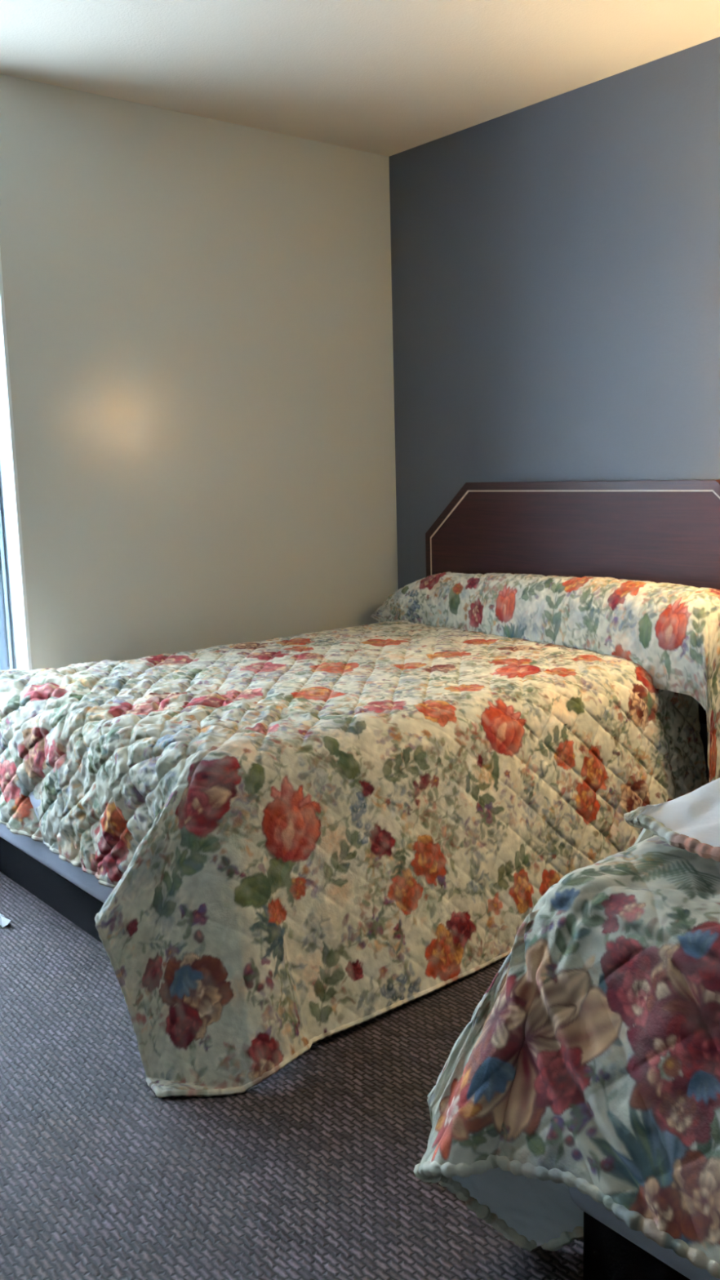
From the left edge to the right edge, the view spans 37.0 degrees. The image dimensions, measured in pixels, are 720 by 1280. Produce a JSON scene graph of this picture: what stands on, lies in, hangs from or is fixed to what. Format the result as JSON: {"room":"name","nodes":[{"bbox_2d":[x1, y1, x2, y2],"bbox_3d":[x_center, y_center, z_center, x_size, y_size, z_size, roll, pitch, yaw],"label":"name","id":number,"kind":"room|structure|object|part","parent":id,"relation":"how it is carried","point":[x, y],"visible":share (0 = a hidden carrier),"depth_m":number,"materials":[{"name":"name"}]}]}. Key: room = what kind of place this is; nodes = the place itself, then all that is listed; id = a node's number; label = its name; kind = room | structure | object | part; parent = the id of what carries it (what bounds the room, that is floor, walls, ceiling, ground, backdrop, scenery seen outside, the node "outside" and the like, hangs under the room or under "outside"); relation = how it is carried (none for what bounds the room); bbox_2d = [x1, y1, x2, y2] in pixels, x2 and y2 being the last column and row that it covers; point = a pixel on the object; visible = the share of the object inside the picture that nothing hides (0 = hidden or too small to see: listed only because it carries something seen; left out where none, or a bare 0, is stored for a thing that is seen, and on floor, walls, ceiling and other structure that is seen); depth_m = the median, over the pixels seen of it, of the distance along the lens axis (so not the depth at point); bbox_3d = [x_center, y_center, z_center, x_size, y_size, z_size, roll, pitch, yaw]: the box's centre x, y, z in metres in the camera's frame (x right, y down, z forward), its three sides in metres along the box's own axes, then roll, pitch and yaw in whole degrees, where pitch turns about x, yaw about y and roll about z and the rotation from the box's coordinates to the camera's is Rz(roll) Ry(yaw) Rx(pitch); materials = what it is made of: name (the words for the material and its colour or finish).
{"room":"hotel room","nodes":[
{"label":"hotel room","id":0,"kind":"room"},
{"bbox_2d":[0,73,398,670],"bbox_3d":[-1.757,-0.482,3.183,4.700,2.440,0.300,-9,12,-39],"label":"wall","id":1,"kind":"structure","parent":0,"point":[198,313],"depth_m":3.88,"materials":[{"name":"beige paint"}]},
{"bbox_2d":[0,250,32,670],"bbox_3d":[-1.609,-0.509,3.198,1.152,1.920,0.200,-9,12,-39],"label":"window","id":2,"kind":"structure","parent":1,"relation":"in","point":[15,639],"depth_m":3.58,"materials":[{"name":"white glass"}]},
{"bbox_3d":[-1.657,-0.520,3.255,1.128,1.888,0.050,-9,12,-39],"label":"frame","id":3,"kind":"part","parent":2,"relation":"part of","materials":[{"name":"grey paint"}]},
{"bbox_2d":[0,871,583,1279],"bbox_3d":[0.124,1.076,1.169,5.100,0.100,6.100,-9,12,-39],"label":"floor","id":4,"kind":"structure","parent":0,"point":[306,1172],"depth_m":1.92,"materials":[{"name":"carpet"}]},
{"bbox_2d":[0,913,10,927],"bbox_3d":[-0.981,0.761,2.933,0.035,0.019,0.092,-9,12,-39],"label":"paper scrap","id":5,"kind":"object","parent":4,"relation":"on","point":[4,922],"visible":1,"depth_m":2.91,"materials":[{"name":"white paper"}]},
{"bbox_2d":[0,700,700,942],"bbox_3d":[-0.039,0.393,3.374,1.865,0.562,1.340,-9,12,-39],"label":"bed","id":6,"kind":"object","parent":4,"relation":"on","point":[75,894],"visible":0.07,"depth_m":2.96,"materials":[{"name":"black wood"}]},
{"bbox_3d":[-0.032,0.217,3.356,1.835,0.210,1.330,-9,12,-39],"label":"mattress","id":7,"kind":"part","parent":6,"relation":"part of","materials":[{"name":"multicoloured fabric"}]},
{"bbox_2d":[0,571,719,1097],"bbox_3d":[-0.090,0.279,3.262,2.130,0.827,1.769,-9,12,-39],"label":"bedspread","id":8,"kind":"object","parent":6,"relation":"on","point":[300,841],"visible":0.97,"depth_m":2.65,"materials":[{"name":"fabric"}]},
{"bbox_2d":[370,571,719,782],"bbox_3d":[0.591,0.148,3.822,0.346,0.781,1.752,-9,12,-39],"label":"pillow","id":9,"kind":"object","parent":6,"relation":"on","point":[668,633],"depth_m":3.36,"materials":[{"name":"fabric"}]},
{"bbox_2d":[568,1186,719,1279],"bbox_3d":[1.437,0.636,1.604,1.865,0.562,1.365,-9,12,-39],"label":"bed","id":10,"kind":"object","parent":4,"relation":"on","point":[613,1251],"visible":0.22,"depth_m":1.51,"materials":[{"name":"black wood"}]},
{"bbox_2d":[413,777,719,1278],"bbox_3d":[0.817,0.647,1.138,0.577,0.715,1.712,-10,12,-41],"label":"bedspread","id":11,"kind":"object","parent":10,"relation":"on","point":[588,1062],"visible":0.94,"depth_m":1.46,"materials":[{"name":"fabric"}]},
{"bbox_2d":[0,0,719,156],"bbox_3d":[0.057,-1.431,0.768,5.100,0.100,6.100,-9,12,-39],"label":"ceiling","id":12,"kind":"structure","parent":0,"point":[385,77],"depth_m":3.25,"materials":[{"name":"paint"}]},
{"bbox_2d":[389,36,719,782],"bbox_3d":[1.978,-0.473,2.502,0.200,2.440,6.100,-9,12,-39],"label":"wall","id":13,"kind":"structure","parent":0,"point":[555,261],"depth_m":3.76,"materials":[{"name":"paint"}]},
{"bbox_2d":[425,480,719,724],"bbox_3d":[0.784,-0.171,3.837,0.040,0.784,1.560,-9,12,-39],"label":"headboard","id":14,"kind":"object","parent":13,"relation":"attached to","point":[653,531],"visible":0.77,"depth_m":3.76,"materials":[{"name":"brown wood"}]}
]}

